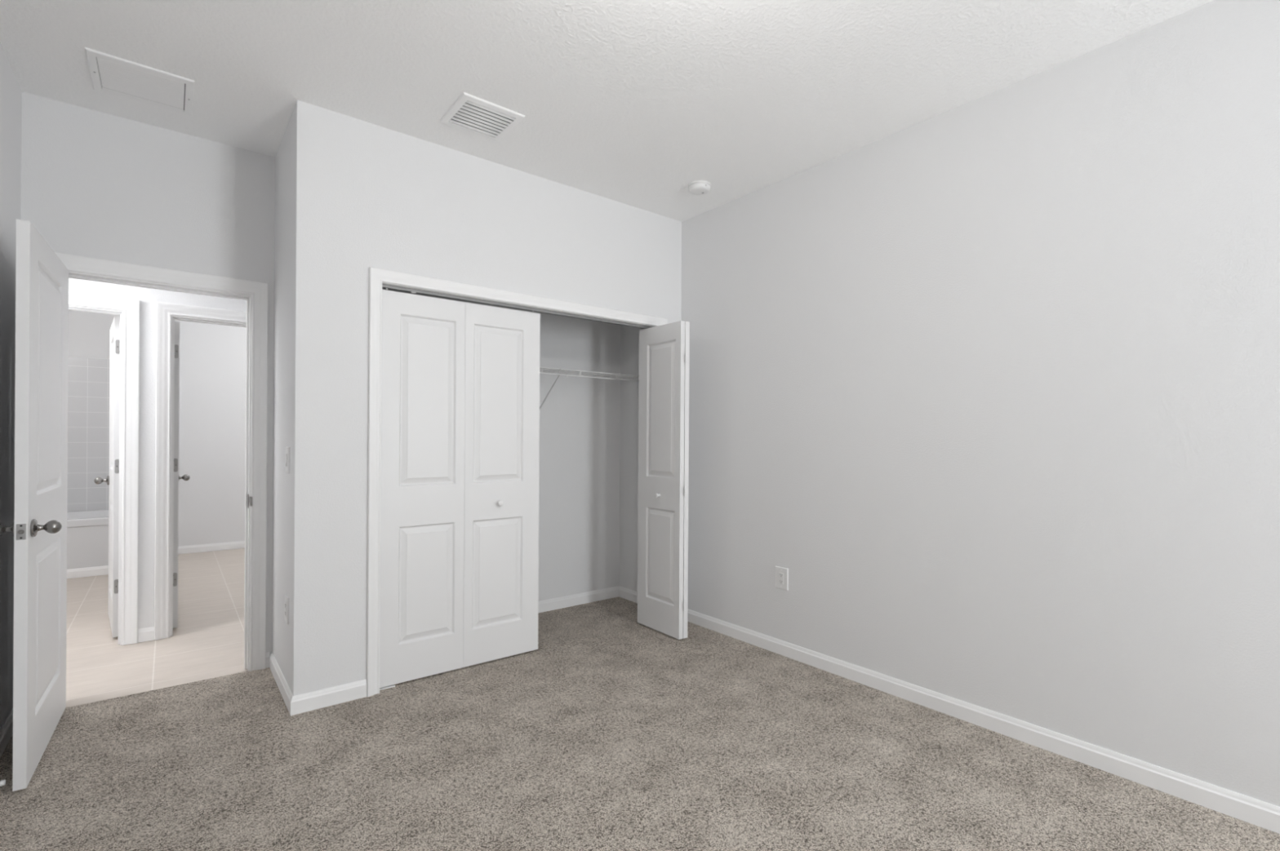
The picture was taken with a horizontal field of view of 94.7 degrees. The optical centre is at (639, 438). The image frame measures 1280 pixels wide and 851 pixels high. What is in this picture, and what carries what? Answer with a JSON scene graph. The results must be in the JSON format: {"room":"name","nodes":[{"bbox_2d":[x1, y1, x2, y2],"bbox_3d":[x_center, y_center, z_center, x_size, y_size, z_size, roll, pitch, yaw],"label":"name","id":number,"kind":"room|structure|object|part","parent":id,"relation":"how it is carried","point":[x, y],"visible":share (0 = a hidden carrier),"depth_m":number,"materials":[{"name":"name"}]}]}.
{"room":"empty bedroom","nodes":[
{"label":"empty bedroom","id":0,"kind":"room"},
{"bbox_2d":[0,42,22,729],"bbox_3d":[-0.972,-0.141,0.276,0.115,2.840,6.276,0,0,-39],"label":"wall","id":1,"kind":"structure","parent":0,"point":[11,93],"depth_m":2.47,"materials":[{"name":"white paint"}]},
{"bbox_2d":[0,779,5,786],"bbox_3d":[-2.296,1.231,2.089,0.066,0.024,0.024,0,0,-39],"label":"door stop","id":2,"kind":"object","parent":1,"relation":"attached to","point":[2,783],"visible":1,"depth_m":2.10,"materials":[{"name":"white plastic"}]},
{"bbox_2d":[0,708,13,758],"bbox_3d":[-0.930,1.238,0.316,0.013,0.083,6.046,0,0,-39],"label":"baseboard","id":3,"kind":"structure","parent":1,"relation":"attached to","point":[6,731],"depth_m":2.44,"materials":[{"name":"white wood"}]},
{"bbox_2d":[66,548,247,707],"bbox_3d":[-3.391,1.315,5.008,4.996,0.098,4.352,0,0,-39],"label":"floor tile","id":4,"kind":"structure","parent":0,"point":[207,642],"depth_m":3.68,"materials":[{"name":"beige tile"}]},
{"bbox_2d":[66,509,108,578],"bbox_3d":[-5.607,0.987,5.357,1.731,0.525,0.791,0,0,-39],"label":"bathtub","id":5,"kind":"object","parent":4,"relation":"on","point":[87,531],"visible":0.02,"depth_m":5.36,"materials":[{"name":"white ceramic"}]},
{"bbox_3d":[-5.365,1.210,5.052,1.731,0.083,0.012,0,0,-39],"label":"kick moulding","id":6,"kind":"part","parent":5,"relation":"part of","materials":[{"name":"white"}]},
{"bbox_2d":[68,310,245,546],"bbox_3d":[-4.705,-0.165,6.665,4.766,2.840,0.110,0,0,-39],"label":"wall","id":7,"kind":"structure","parent":0,"point":[212,394],"depth_m":6.53,"materials":[{"name":"white paint"}]},
{"bbox_2d":[66,356,109,511],"bbox_3d":[-5.852,-0.029,5.672,1.735,1.555,0.012,0,0,-39],"label":"wall tile","id":8,"kind":"structure","parent":7,"relation":"attached to","point":[88,379],"depth_m":5.92,"materials":[{"name":"white tile"}]},
{"bbox_2d":[177,541,244,554],"bbox_3d":[-3.962,1.219,7.187,2.941,0.083,0.013,0,0,-39],"label":"baseboard","id":9,"kind":"structure","parent":7,"relation":"attached to","point":[239,544],"depth_m":6.54,"materials":[{"name":"white wood"}]},
{"bbox_2d":[68,278,246,629],"bbox_3d":[-2.650,-0.152,4.093,4.766,2.840,0.115,0,0,-39],"label":"wall","id":10,"kind":"structure","parent":0,"point":[148,298],"depth_m":3.68,"materials":[{"name":"white paint"}]},
{"bbox_2d":[68,292,139,645],"bbox_3d":[-3.484,0.203,3.429,0.873,2.120,0.153,0,0,-39],"label":"door frame","id":11,"kind":"structure","parent":10,"relation":"attached to","point":[128,309],"depth_m":3.62,"materials":[{"name":"white wood"}]},
{"bbox_2d":[93,315,119,637],"bbox_3d":[-3.528,0.240,3.960,0.192,2.018,0.717,0,0,-44],"label":"door","id":12,"kind":"structure","parent":10,"relation":"in","point":[112,480],"depth_m":3.71,"materials":[{"name":"painted wood"},{"name":"metal"}]},
{"bbox_3d":[-3.768,0.296,4.127,0.078,0.066,0.066,0,0,-44],"label":"knob","id":13,"kind":"part","parent":12,"relation":"part of","materials":[{"name":"silver metal"}]},
{"bbox_3d":[-3.527,0.240,3.959,0.035,2.018,0.700,0,0,-44],"label":"panel","id":14,"kind":"part","parent":12,"relation":"part of","materials":[{"name":"white wood"}]},
{"bbox_2d":[137,626,154,643],"bbox_3d":[-3.076,1.224,3.678,0.084,0.083,0.013,0,0,-39],"label":"baseboard","id":15,"kind":"structure","parent":10,"relation":"attached to","point":[146,634],"depth_m":3.67,"materials":[{"name":"white wood"}]},
{"bbox_2d":[173,322,190,628],"bbox_3d":[-3.304,0.241,4.185,0.192,2.018,0.767,0,0,-39],"label":"door","id":16,"kind":"structure","parent":10,"relation":"in","point":[176,477],"depth_m":3.90,"materials":[{"name":"white wood"}]},
{"bbox_3d":[-3.304,0.241,4.184,0.035,2.018,0.750,0,0,-39],"label":"panel","id":17,"kind":"part","parent":16,"relation":"part of","materials":[{"name":"white wood"}]},
{"bbox_3d":[-3.456,0.298,4.463,0.078,0.066,0.066,0,0,-39],"label":"knob","id":18,"kind":"part","parent":16,"relation":"part of","materials":[{"name":"silver metal"}]},
{"bbox_2d":[154,302,246,640],"bbox_3d":[-2.721,0.207,4.038,0.922,2.122,0.153,0,0,-39],"label":"door frame","id":19,"kind":"structure","parent":10,"relation":"attached to","point":[167,313],"depth_m":3.73,"materials":[{"name":"white wood"}]},
{"bbox_2d":[271,111,293,688],"bbox_3d":[-1.810,-0.146,3.088,0.115,2.840,0.606,0,0,-39],"label":"wall","id":20,"kind":"structure","parent":0,"point":[284,156],"depth_m":3.03,"materials":[{"name":"white paint"}]},
{"bbox_2d":[284,594,288,624],"bbox_3d":[-1.723,0.832,2.872,0.009,0.128,0.095,0,0,-39],"label":"wall outlet","id":21,"kind":"object","parent":20,"relation":"attached to","point":[286,598],"visible":1,"depth_m":2.85,"materials":[{"name":"white plastic"}]},
{"bbox_2d":[284,601,286,617],"bbox_3d":[-1.725,0.832,2.870,0.003,0.067,0.033,0,0,-39],"label":"receptacle","id":22,"kind":"object","parent":21,"relation":"attached to","point":[285,602],"depth_m":2.87,"materials":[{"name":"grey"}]},
{"bbox_2d":[284,447,289,474],"bbox_3d":[-1.721,0.106,2.870,0.015,0.128,0.100,0,0,-39],"label":"light switch","id":23,"kind":"object","parent":20,"relation":"attached to","point":[286,465],"visible":1,"depth_m":2.85,"materials":[{"name":"white plastic"}]},
{"bbox_2d":[269,651,366,715],"bbox_3d":[-1.706,1.233,3.096,0.327,0.083,0.734,0,0,-39],"label":"baseboard","id":24,"kind":"structure","parent":20,"relation":"attached to","point":[307,702],"depth_m":2.83,"materials":[{"name":"white wood"}]},
{"bbox_2d":[21,92,621,655],"bbox_3d":[-1.523,-0.145,3.779,3.396,2.840,0.115,0,0,-39],"label":"wall","id":25,"kind":"structure","parent":0,"point":[95,184],"depth_m":3.16,"materials":[{"name":"white paint"}]},
{"bbox_2d":[0,219,68,791],"bbox_3d":[-2.452,0.238,2.427,0.192,2.040,0.810,0,0,-37],"label":"door","id":26,"kind":"structure","parent":25,"relation":"in","point":[38,530],"depth_m":2.26,"materials":[{"name":"white wood"}]},
{"bbox_3d":[-2.299,0.331,2.127,0.078,0.066,0.066,0,0,-37],"label":"knob","id":27,"kind":"part","parent":26,"relation":"part of","materials":[{"name":"silver metal"}]},
{"bbox_3d":[-2.215,0.335,2.111,0.025,0.057,0.003,0,0,-37],"label":"latch plate","id":28,"kind":"part","parent":26,"relation":"part of","materials":[{"name":"silver metal"}]},
{"bbox_3d":[-2.208,0.331,2.195,0.078,0.066,0.066,0,0,-37],"label":"knob","id":29,"kind":"part","parent":26,"relation":"part of","materials":[{"name":"silver metal"}]},
{"bbox_2d":[54,252,268,671],"bbox_3d":[-2.463,0.205,3.029,0.915,2.130,0.153,0,0,-39],"label":"door frame","id":30,"kind":"structure","parent":25,"relation":"attached to","point":[255,294],"depth_m":3.23,"materials":[{"name":"white wood"}]},
{"bbox_2d":[247,493,252,508],"bbox_3d":[-2.138,0.344,3.225,0.055,0.075,0.011,0,0,37],"label":"strike plate","id":31,"kind":"object","parent":25,"relation":"attached to","point":[249,499],"visible":1,"depth_m":3.22,"materials":[{"name":"silver metal"}]},
{"bbox_2d":[266,652,269,668],"bbox_3d":[-2.065,1.230,3.271,0.016,0.083,0.013,0,0,-39],"label":"baseboard","id":32,"kind":"structure","parent":25,"relation":"attached to","point":[267,653],"depth_m":3.27,"materials":[{"name":"white wood"}]},
{"bbox_2d":[539,366,639,408],"bbox_3d":[-0.954,-0.332,3.956,2.292,0.327,0.319,0,0,-39],"label":"wire shelf","id":33,"kind":"object","parent":25,"relation":"attached to","point":[548,370],"visible":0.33,"depth_m":4.29,"materials":[{"name":"white metal"}]},
{"bbox_2d":[289,100,681,696],"bbox_3d":[-0.688,-0.139,3.523,2.411,2.840,0.115,0,0,-39],"label":"wall","id":34,"kind":"structure","parent":0,"point":[366,195],"depth_m":2.91,"materials":[{"name":"white paint"}]},
{"bbox_2d":[379,289,540,688],"bbox_3d":[-0.962,0.258,3.272,0.904,2.022,0.064,0,0,-39],"label":"door","id":35,"kind":"structure","parent":34,"relation":"in","point":[460,393],"depth_m":3.24,"materials":[{"name":"white wood"}]},
{"bbox_3d":[-0.802,0.371,3.380,0.033,0.033,0.031,0,0,-39],"label":"knob","id":36,"kind":"part","parent":35,"relation":"part of","materials":[{"name":"white plastic"}]},
{"bbox_2d":[382,284,651,328],"bbox_3d":[-0.609,-0.768,3.569,1.827,0.022,0.032,0,0,-39],"label":"door track","id":37,"kind":"object","parent":34,"relation":"attached to","point":[384,286],"visible":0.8,"depth_m":3.42,"materials":[{"name":"silver metal"}]},
{"bbox_2d":[366,266,667,697],"bbox_3d":[-0.617,0.220,3.570,1.954,2.122,0.135,0,0,-39],"label":"door frame","id":38,"kind":"structure","parent":34,"relation":"attached to","point":[377,277],"depth_m":2.95,"materials":[{"name":"white wood"}]},
{"bbox_2d":[537,586,637,613],"bbox_3d":[-0.877,1.238,3.841,2.296,0.083,0.606,0,0,-39],"label":"baseboard","id":39,"kind":"structure","parent":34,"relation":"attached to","point":[561,602],"depth_m":4.58,"materials":[{"name":"white wood"}]},
{"bbox_2d":[637,320,689,639],"bbox_3d":[0.148,0.265,3.919,0.117,2.022,0.457,0,0,-33],"label":"door","id":40,"kind":"structure","parent":34,"relation":"in","point":[664,349],"depth_m":3.86,"materials":[{"name":"white wood"}]},
{"bbox_3d":[0.115,0.377,3.890,0.031,0.033,0.033,0,0,-38],"label":"knob","id":41,"kind":"part","parent":40,"relation":"part of","materials":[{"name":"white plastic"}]},
{"bbox_2d":[0,0,1213,222],"bbox_3d":[0.436,-1.602,1.339,3.626,0.100,6.191,0,0,-39],"label":"ceiling","id":42,"kind":"structure","parent":0,"point":[633,103],"depth_m":2.46,"materials":[{"name":"white paint"}]},
{"bbox_2d":[84,47,194,116],"bbox_3d":[-2.201,-1.564,2.615,0.352,0.010,0.360,0,0,-39],"label":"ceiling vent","id":43,"kind":"object","parent":42,"relation":"in","point":[109,74],"visible":1,"depth_m":2.59,"materials":[{"name":"white metal"}]},
{"bbox_2d":[440,92,524,141],"bbox_3d":[-0.769,-1.554,2.870,0.306,0.012,0.303,0,0,-39],"label":"ceiling vent","id":44,"kind":"object","parent":42,"relation":"in","point":[471,113],"visible":1,"depth_m":2.85,"materials":[{"name":"white metal"}]},
{"bbox_2d":[688,180,711,195],"bbox_3d":[0.364,-1.530,3.618,0.140,0.046,0.140,0,0,-39],"label":"smoke detector","id":45,"kind":"object","parent":42,"relation":"attached to","point":[698,187],"visible":1,"depth_m":3.58,"materials":[{"name":"white plastic"}]},
{"bbox_2d":[0,596,1279,850],"bbox_3d":[0.426,1.338,1.328,3.626,0.100,6.163,0,0,-39],"label":"floor","id":46,"kind":"structure","parent":0,"point":[616,733],"depth_m":2.27,"materials":[{"name":"carpet"}]},
{"bbox_2d":[379,684,395,690],"bbox_3d":[-1.300,1.254,3.018,0.082,0.044,0.038,0,0,-39],"label":"pivot bracket","id":47,"kind":"object","parent":46,"relation":"on","point":[392,686],"visible":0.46,"depth_m":3.01,"materials":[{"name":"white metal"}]},
{"bbox_2d":[619,0,1279,807],"bbox_3d":[0.449,-0.132,4.124,0.115,2.840,10.515,0,0,-39],"label":"wall","id":48,"kind":"structure","parent":0,"point":[993,380],"depth_m":2.51,"materials":[{"name":"white paint"}]},
{"bbox_2d":[775,566,788,591],"bbox_3d":[0.845,0.836,3.521,0.009,0.130,0.092,0,0,-39],"label":"wall outlet","id":49,"kind":"object","parent":48,"relation":"attached to","point":[781,573],"visible":1,"depth_m":3.52,"materials":[{"name":"white plastic"}]},
{"bbox_2d":[778,572,783,584],"bbox_3d":[0.843,0.836,3.519,0.003,0.067,0.033,0,0,-39],"label":"receptacle","id":50,"kind":"object","parent":49,"relation":"attached to","point":[780,574],"depth_m":3.52,"materials":[{"name":"grey plastic"}]},
{"bbox_2d":[687,608,1279,834],"bbox_3d":[1.938,1.256,2.146,0.013,0.083,5.325,0,0,-39],"label":"baseboard","id":51,"kind":"structure","parent":48,"relation":"attached to","point":[1249,810],"depth_m":2.48,"materials":[{"name":"white wood"}]}
]}

